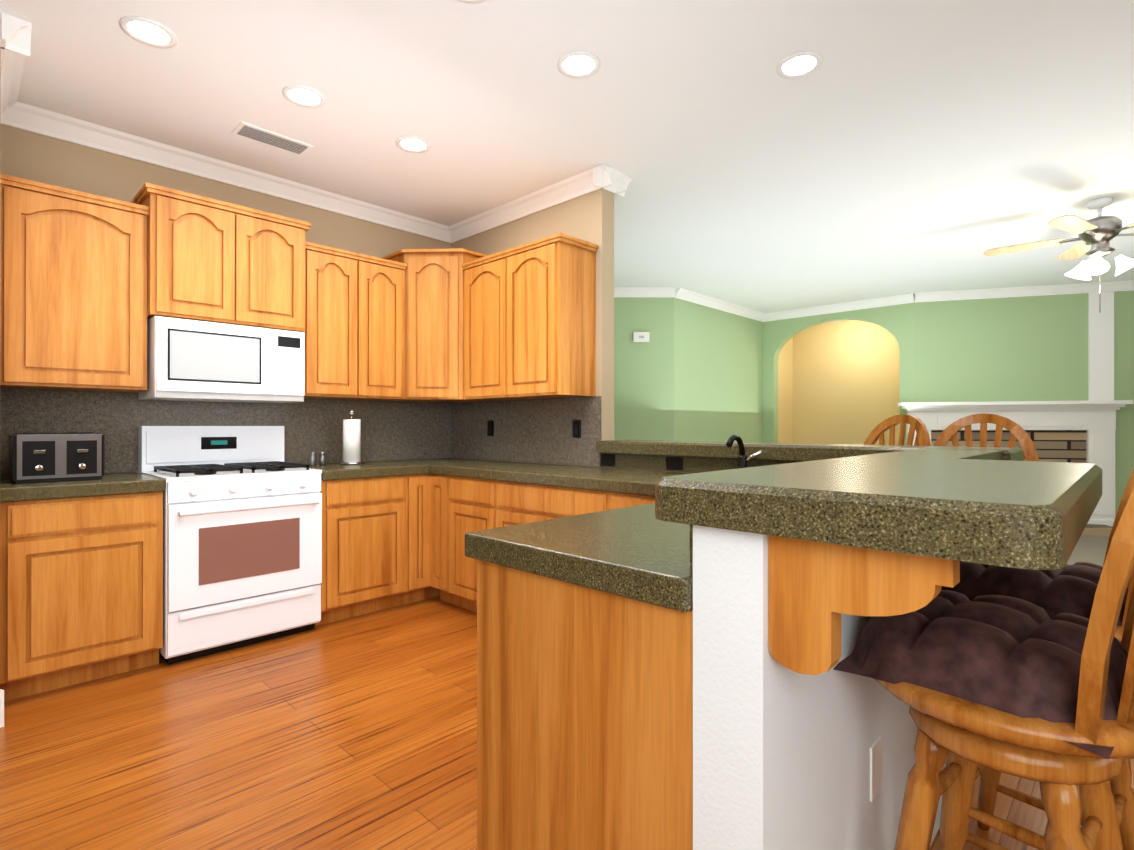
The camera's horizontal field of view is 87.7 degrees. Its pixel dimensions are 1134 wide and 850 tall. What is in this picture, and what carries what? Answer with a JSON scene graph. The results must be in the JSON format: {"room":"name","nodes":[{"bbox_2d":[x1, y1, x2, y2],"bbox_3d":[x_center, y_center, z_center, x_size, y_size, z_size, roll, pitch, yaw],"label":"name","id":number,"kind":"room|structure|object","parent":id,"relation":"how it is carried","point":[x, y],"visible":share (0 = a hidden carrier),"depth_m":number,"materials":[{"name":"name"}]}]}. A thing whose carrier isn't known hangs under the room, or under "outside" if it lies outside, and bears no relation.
{"room":"kitchen","nodes":[
{"label":"kitchen","id":0,"kind":"room"},
{"bbox_2d":[0,124,451,473],"bbox_3d":[-1.905,-0.199,3.857,0.120,2.740,2.910,0,0,44],"label":"wall","id":1,"kind":"structure","parent":0,"point":[31,156],"depth_m":3.31,"materials":[{"name":"beige paint"}]},
{"bbox_2d":[0,174,149,391],"bbox_3d":[-2.466,-0.650,2.945,0.337,0.940,0.562,0,0,44],"label":"upper cabinet","id":2,"kind":"object","parent":1,"relation":"attached to","point":[91,285],"depth_m":2.81,"materials":[{"name":"brown wood"}]},
{"bbox_2d":[136,182,251,325],"bbox_3d":[-2.092,-0.892,3.289,0.397,0.655,0.448,0,0,44],"label":"upper cabinet","id":3,"kind":"object","parent":1,"relation":"attached to","point":[198,249],"depth_m":3.14,"materials":[{"name":"brown wood"}]},
{"bbox_2d":[138,316,303,402],"bbox_3d":[-1.952,-0.347,3.381,0.445,0.415,0.746,0,0,44],"label":"microwave","id":4,"kind":"object","parent":3,"relation":"attached to","point":[191,360],"visible":1,"depth_m":3.21,"materials":[{"name":"white"}]},
{"bbox_2d":[0,388,451,477],"bbox_3d":[-1.862,0.041,3.806,0.010,0.439,2.640,0,0,44],"label":"backsplash","id":5,"kind":"structure","parent":1,"relation":"attached to","point":[390,430],"depth_m":3.65,"materials":[{"name":"stone"}]},
{"bbox_2d":[251,209,311,333],"bbox_3d":[-1.863,-0.892,3.525,0.397,0.655,0.450,0,0,44],"label":"upper cabinet","id":6,"kind":"object","parent":1,"relation":"attached to","point":[281,254],"depth_m":3.45,"materials":[{"name":"brown wood"}]},
{"bbox_2d":[304,243,367,399],"bbox_3d":[-1.583,-0.649,3.858,0.337,0.940,0.414,0,0,44],"label":"upper cabinet","id":7,"kind":"object","parent":1,"relation":"attached to","point":[325,349],"depth_m":3.71,"materials":[{"name":"brown wood"}]},
{"bbox_2d":[348,251,407,401],"bbox_3d":[-1.343,-0.648,4.075,0.380,0.940,0.474,0,0,44],"label":"upper cabinet","id":8,"kind":"object","parent":1,"relation":"attached to","point":[377,287],"depth_m":3.95,"materials":[{"name":"brown wood"}]},
{"bbox_2d":[392,248,475,402],"bbox_3d":[-0.925,-0.698,4.343,0.609,1.040,0.605,0,0,44],"label":"upper cabinet","id":9,"kind":"object","parent":1,"relation":"attached to","point":[429,270],"depth_m":4.10,"materials":[{"name":"brown wood"}]},
{"bbox_2d":[0,596,1133,849],"bbox_3d":[-1.111,1.217,0.849,11.000,0.100,7.750,0,0,44],"label":"floor","id":10,"kind":"structure","parent":0,"point":[356,732],"depth_m":2.11,"materials":[{"name":"orange wood"}]},
{"bbox_2d":[0,492,162,701],"bbox_3d":[-2.355,0.745,2.841,0.637,0.850,0.570,0,0,44],"label":"base cabinet","id":11,"kind":"object","parent":10,"relation":"on","point":[81,578],"depth_m":2.61,"materials":[{"name":"brown wood"}]},
{"bbox_2d":[0,472,164,501],"bbox_3d":[-2.347,0.289,2.836,0.637,0.058,0.573,0,0,44],"label":"countertop","id":12,"kind":"structure","parent":11,"relation":"on","point":[132,482],"depth_m":2.63,"materials":[{"name":"stone"}]},
{"bbox_2d":[9,432,104,482],"bbox_3d":[-2.407,0.146,2.791,0.300,0.222,0.320,0,0,44],"label":"toaster","id":13,"kind":"object","parent":12,"relation":"on","point":[49,457],"visible":1,"depth_m":2.70,"materials":[{"name":"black metal"}]},
{"bbox_2d":[138,426,321,664],"bbox_3d":[-1.859,0.588,3.290,0.703,1.165,0.750,0,0,44],"label":"range","id":14,"kind":"object","parent":10,"relation":"on","point":[242,536],"visible":0.98,"depth_m":3.10,"materials":[{"name":"white metal"}]},
{"bbox_2d":[314,476,395,625],"bbox_3d":[-1.413,0.746,3.816,0.637,0.850,0.613,0,0,44],"label":"base cabinet","id":15,"kind":"object","parent":10,"relation":"on","point":[359,514],"depth_m":3.54,"materials":[{"name":"brown wood"}]},
{"bbox_2d":[302,460,423,480],"bbox_3d":[-1.383,0.290,3.829,0.643,0.058,0.679,0,0,44],"label":"countertop","id":16,"kind":"structure","parent":15,"relation":"on","point":[330,471],"depth_m":3.65,"materials":[{"name":"stone"}]},
{"bbox_2d":[309,452,315,465],"bbox_3d":[-1.624,0.215,3.773,0.039,0.088,0.039,0,0,44],"label":"shaker","id":17,"kind":"object","parent":16,"relation":"on","point":[312,459],"depth_m":3.76,"materials":[{"name":"silver metal"}]},
{"bbox_2d":[319,451,325,464],"bbox_3d":[-1.590,0.215,3.837,0.039,0.088,0.039,0,0,44],"label":"shaker","id":18,"kind":"object","parent":16,"relation":"on","point":[322,458],"depth_m":3.82,"materials":[{"name":"silver metal"}]},
{"bbox_2d":[339,409,363,464],"bbox_3d":[-1.429,0.077,3.918,0.154,0.364,0.154,0,0,44],"label":"paper towel holder","id":19,"kind":"object","parent":16,"relation":"on","point":[351,441],"visible":1,"depth_m":3.87,"materials":[{"name":"white paper"}]},
{"bbox_2d":[396,474,427,605],"bbox_3d":[-1.191,0.746,4.011,0.684,0.850,0.255,0,0,44],"label":"base cabinet","id":20,"kind":"object","parent":10,"relation":"on","point":[411,490],"depth_m":3.80,"materials":[{"name":"brown wood"}]},
{"bbox_2d":[428,474,451,603],"bbox_3d":[-0.615,0.746,4.000,0.295,0.850,0.664,0,0,44],"label":"base cabinet","id":21,"kind":"object","parent":10,"relation":"on","point":[439,486],"depth_m":3.81,"materials":[{"name":"brown wood"}]},
{"bbox_2d":[404,458,691,495],"bbox_3d":[0.079,0.289,3.333,3.435,0.058,0.639,0,0,44],"label":"countertop","id":22,"kind":"structure","parent":21,"relation":"on","point":[628,481],"depth_m":3.27,"materials":[{"name":"stone"}]},
{"bbox_2d":[726,434,762,468],"bbox_3d":[0.845,0.151,2.821,0.134,0.214,0.176,0,0,44],"label":"faucet","id":23,"kind":"object","parent":22,"relation":"on","point":[743,459],"visible":0.81,"depth_m":2.86,"materials":[{"name":"black metal"}]},
{"bbox_2d":[452,476,483,607],"bbox_3d":[-0.374,0.746,3.800,0.610,0.850,0.617,0,0,44],"label":"base cabinet","id":24,"kind":"object","parent":10,"relation":"on","point":[467,493],"depth_m":3.64,"materials":[{"name":"brown wood"}]},
{"bbox_2d":[484,479,591,529],"bbox_3d":[0.101,0.745,3.341,0.990,0.850,0.617,0,0,44],"label":"base cabinet","id":25,"kind":"object","parent":10,"relation":"on","point":[506,503],"depth_m":3.22,"materials":[{"name":"brown wood"}]},
{"bbox_2d":[464,550,692,849],"bbox_3d":[0.242,0.743,1.475,0.617,0.850,0.719,0,0,44],"label":"base cabinet","id":26,"kind":"object","parent":10,"relation":"on","point":[584,718],"depth_m":1.19,"materials":[{"name":"brown wood"}]},
{"bbox_2d":[465,494,692,611],"bbox_3d":[0.422,0.287,1.662,0.618,0.058,1.288,0,0,44],"label":"countertop","id":27,"kind":"structure","parent":26,"relation":"on","point":[641,553],"depth_m":1.25,"materials":[{"name":"stone"}]},
{"bbox_2d":[592,490,654,512],"bbox_3d":[0.620,0.745,2.840,0.733,0.850,0.617,0,0,44],"label":"base cabinet","id":28,"kind":"object","parent":10,"relation":"on","point":[601,500],"depth_m":2.80,"materials":[{"name":"brown wood"}]},
{"bbox_2d":[863,414,930,445],"bbox_3d":[1.568,0.557,3.102,0.570,1.231,0.581,0,0,44],"label":"stool","id":29,"kind":"object","parent":10,"relation":"on","point":[918,425],"visible":0.02,"depth_m":3.18,"materials":[{"name":"brown wood"}]},
{"bbox_2d":[833,488,1133,849],"bbox_3d":[0.802,0.554,1.057,0.520,1.231,0.476,0,0,44],"label":"stool","id":30,"kind":"object","parent":10,"relation":"on","point":[1017,687],"visible":0.94,"depth_m":0.96,"materials":[{"name":"brown wood"}]},
{"bbox_2d":[934,413,1038,460],"bbox_3d":[1.932,0.557,2.777,0.466,1.231,0.507,0,0,44],"label":"stool","id":31,"kind":"object","parent":10,"relation":"on","point":[1020,434],"depth_m":2.94,"materials":[{"name":"brown wood"}]},
{"bbox_2d":[941,469,1133,849],"bbox_3d":[1.197,0.555,1.471,0.516,1.231,0.472,0,0,44],"label":"stool","id":32,"kind":"object","parent":10,"relation":"on","point":[1067,588],"visible":0.29,"depth_m":1.41,"materials":[{"name":"brown wood"}]},
{"bbox_2d":[0,0,1133,323],"bbox_3d":[2.103,-1.618,4.178,11.000,0.100,17.000,0,0,44],"label":"ceiling","id":33,"kind":"structure","parent":0,"point":[900,146],"depth_m":2.98,"materials":[{"name":"white paint"}]},
{"bbox_2d":[119,15,176,48],"bbox_3d":[-1.671,-1.568,2.361,0.188,0.006,0.188,0,0,44],"label":"recessed light","id":34,"kind":"object","parent":33,"relation":"in","point":[147,31],"visible":1,"depth_m":2.35,"materials":[{"name":"white"}]},
{"bbox_2d":[231,121,312,155],"bbox_3d":[-1.612,-1.564,3.242,0.160,0.010,0.370,0,0,44],"label":"ceiling vent","id":35,"kind":"object","parent":33,"relation":"in","point":[264,136],"visible":1,"depth_m":3.23,"materials":[{"name":"white metal"}]},
{"bbox_2d":[282,85,325,107],"bbox_3d":[-1.254,-1.567,2.820,0.188,0.006,0.188,0,0,44],"label":"recessed light","id":36,"kind":"object","parent":33,"relation":"in","point":[304,96],"visible":1,"depth_m":2.82,"materials":[{"name":"white"}]},
{"bbox_2d":[396,136,430,152],"bbox_3d":[-0.859,-1.567,3.301,0.188,0.006,0.188,0,0,44],"label":"recessed light","id":37,"kind":"object","parent":33,"relation":"in","point":[413,144],"visible":1,"depth_m":3.30,"materials":[{"name":"white"}]},
{"bbox_2d":[457,0,485,3],"bbox_3d":[-0.351,-1.569,2.100,0.188,0.006,0.188,0,0,44],"label":"recessed light","id":38,"kind":"object","parent":33,"relation":"in","point":[472,1],"visible":1,"depth_m":2.18,"materials":[{"name":"white"}]},
{"bbox_2d":[557,51,599,78],"bbox_3d":[0.051,-1.568,2.574,0.188,0.006,0.188,0,0,44],"label":"recessed light","id":39,"kind":"object","parent":33,"relation":"in","point":[579,64],"visible":1,"depth_m":2.57,"materials":[{"name":"white"}]},
{"bbox_2d":[776,51,822,78],"bbox_3d":[1.013,-1.568,2.576,0.188,0.006,0.188,0,0,44],"label":"recessed light","id":40,"kind":"object","parent":33,"relation":"in","point":[799,64],"visible":1,"depth_m":2.57,"materials":[{"name":"white"}]},
{"bbox_2d":[983,197,1133,279],"bbox_3d":[3.683,-1.178,4.159,1.237,0.780,1.278,0,0,44],"label":"ceiling fan","id":41,"kind":"object","parent":33,"relation":"hanging from","point":[1098,233],"visible":1,"depth_m":4.08,"materials":[{"name":"white"}]},
{"bbox_2d":[451,188,687,472],"bbox_3d":[0.339,-0.199,3.628,3.425,2.740,0.120,0,0,44],"label":"wall","id":42,"kind":"structure","parent":0,"point":[588,217],"depth_m":3.74,"materials":[{"name":"beige paint"}]},
{"bbox_2d":[452,248,511,401],"bbox_3d":[-0.467,-0.649,4.041,0.596,0.940,0.403,0,0,44],"label":"upper cabinet","id":43,"kind":"object","parent":42,"relation":"attached to","point":[481,283],"depth_m":3.96,"materials":[{"name":"brown wood"}]},
{"bbox_2d":[504,233,598,400],"bbox_3d":[-0.127,-0.649,3.758,0.525,0.940,0.338,0,0,44],"label":"upper cabinet","id":44,"kind":"object","parent":42,"relation":"attached to","point":[554,288],"depth_m":3.58,"materials":[{"name":"brown wood"}]},
{"bbox_2d":[452,396,803,472],"bbox_3d":[0.302,0.040,3.571,3.447,0.439,0.011,0,0,44],"label":"backsplash","id":45,"kind":"structure","parent":42,"relation":"attached to","point":[534,430],"depth_m":4.00,"materials":[{"name":"stone"}]},
{"bbox_2d":[487,421,493,435],"bbox_3d":[-0.571,0.024,4.403,0.070,0.115,0.006,0,0,44],"label":"electrical outlet plate","id":46,"kind":"object","parent":45,"relation":"attached to","point":[490,424],"depth_m":4.40,"materials":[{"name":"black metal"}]},
{"bbox_2d":[573,420,580,437],"bbox_3d":[0.062,0.024,3.791,0.070,0.115,0.006,0,0,44],"label":"electrical outlet plate","id":47,"kind":"object","parent":45,"relation":"attached to","point":[576,423],"depth_m":3.79,"materials":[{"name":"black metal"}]},
{"bbox_2d":[601,454,614,465],"bbox_3d":[0.251,0.213,3.613,0.110,0.070,0.004,0,0,44],"label":"electrical outlet plate","id":48,"kind":"object","parent":45,"relation":"attached to","point":[606,459],"depth_m":3.61,"materials":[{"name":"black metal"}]},
{"bbox_2d":[666,457,682,469],"bbox_3d":[0.596,0.213,3.279,0.110,0.070,0.004,0,0,44],"label":"electrical outlet plate","id":49,"kind":"object","parent":45,"relation":"attached to","point":[674,463],"depth_m":3.28,"materials":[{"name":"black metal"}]},
{"bbox_2d":[596,440,1101,569],"bbox_3d":[0.475,0.129,2.252,2.327,0.071,2.230,0,0,44],"label":"bar","id":50,"kind":"object","parent":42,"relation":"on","point":[1003,507],"visible":1,"depth_m":0.88,"materials":[{"name":"stone"}]},
{"bbox_2d":[614,297,762,441],"bbox_3d":[0.635,-0.194,6.945,1.080,2.740,5.060,0,0,44],"label":"wall","id":51,"kind":"structure","parent":0,"point":[689,371],"depth_m":6.96,"materials":[{"name":"green paint"}]},
{"bbox_2d":[633,332,648,341],"bbox_3d":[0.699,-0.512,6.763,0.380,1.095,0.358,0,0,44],"label":"thermostat","id":52,"kind":"object","parent":51,"relation":"attached to","point":[640,336],"visible":0.67,"depth_m":6.74,"materials":[{"name":"white plastic"}]},
{"bbox_2d":[778,336,793,442],"bbox_3d":[3.145,-0.191,9.024,0.120,2.740,1.140,0,0,44],"label":"wall","id":53,"kind":"structure","parent":0,"point":[785,360],"depth_m":9.23,"materials":[{"name":"beige paint"}]},
{"bbox_2d":[693,525,945,849],"bbox_3d":[0.966,0.668,1.686,0.125,1.000,2.040,0,0,44],"label":"wall","id":54,"kind":"structure","parent":0,"point":[781,757],"depth_m":0.98,"materials":[{"name":"white paint"}]},
{"bbox_2d":[690,525,692,575],"bbox_3d":[0.869,0.210,1.684,0.009,0.092,1.893,0,0,44],"label":"backsplash","id":55,"kind":"structure","parent":54,"relation":"attached to","point":[691,526],"depth_m":1.00,"materials":[{"name":"laminate"}]},
{"bbox_2d":[768,535,959,675],"bbox_3d":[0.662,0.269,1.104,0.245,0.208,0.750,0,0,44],"label":"corbel","id":56,"kind":"object","parent":54,"relation":"attached to","point":[816,589],"visible":0.69,"depth_m":0.86,"materials":[{"name":"brown wood"}]},
{"bbox_2d":[870,735,881,801],"bbox_3d":[0.676,0.750,1.292,0.005,0.115,0.070,0,0,44],"label":"electrical outlet plate","id":57,"kind":"object","parent":54,"relation":"attached to","point":[876,748],"depth_m":1.28,"materials":[{"name":"white plastic"}]},
{"bbox_2d":[794,320,899,444],"bbox_3d":[4.305,-0.191,8.807,2.090,2.740,0.120,0,0,44],"label":"wall","id":58,"kind":"structure","parent":0,"point":[838,382],"depth_m":8.86,"materials":[{"name":"beige paint"}]},
{"bbox_2d":[763,291,1133,516],"bbox_3d":[6.025,-0.195,6.032,7.940,2.740,1.120,0,0,44],"label":"wall","id":59,"kind":"structure","parent":0,"point":[1031,348],"depth_m":6.82,"materials":[{"name":"green paint"}]},
{"bbox_2d":[0,12,1133,321],"bbox_3d":[2.803,-1.519,3.463,9.000,0.099,9.055,0,0,44],"label":"crown molding","id":60,"kind":"structure","parent":59,"relation":"attached to","point":[14,44],"depth_m":3.82,"materials":[{"name":"white paint"}]},
{"bbox_2d":[1088,291,1113,399],"bbox_3d":[5.894,-0.867,6.517,0.225,1.195,0.020,0,0,17],"label":"column","id":61,"kind":"structure","parent":59,"relation":"attached to","point":[1100,345],"depth_m":6.51,"materials":[{"name":"white paint"}]},
{"bbox_2d":[1067,535,1108,565],"bbox_3d":[4.796,1.220,6.960,11.000,0.112,9.250,0,0,44],"label":"floor carpet","id":62,"kind":"object","parent":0,"point":[1091,549],"depth_m":5.47,"materials":[{"name":"beige carpet"}]},
{"bbox_2d":[898,400,1132,536],"bbox_3d":[4.963,0.455,6.590,2.180,1.440,0.420,0,0,17],"label":"fireplace","id":63,"kind":"object","parent":62,"relation":"on","point":[1072,431],"visible":0.42,"depth_m":6.56,"materials":[{"name":"white painted wood"},{"name":"brick"}]},
{"bbox_3d":[-2.542,-0.201,2.536,0.800,2.740,0.125,0,0,44],"label":"wall","id":64,"kind":"structure","parent":0,"visible":0},
{"bbox_2d":[0,689,3,727],"bbox_3d":[-2.288,0.094,2.288,0.150,2.150,0.152,0,0,44],"label":"baseboard","id":65,"kind":"structure","parent":64,"relation":"attached to","point":[1,708],"depth_m":2.29,"materials":[{"name":"white wood"}]}
]}

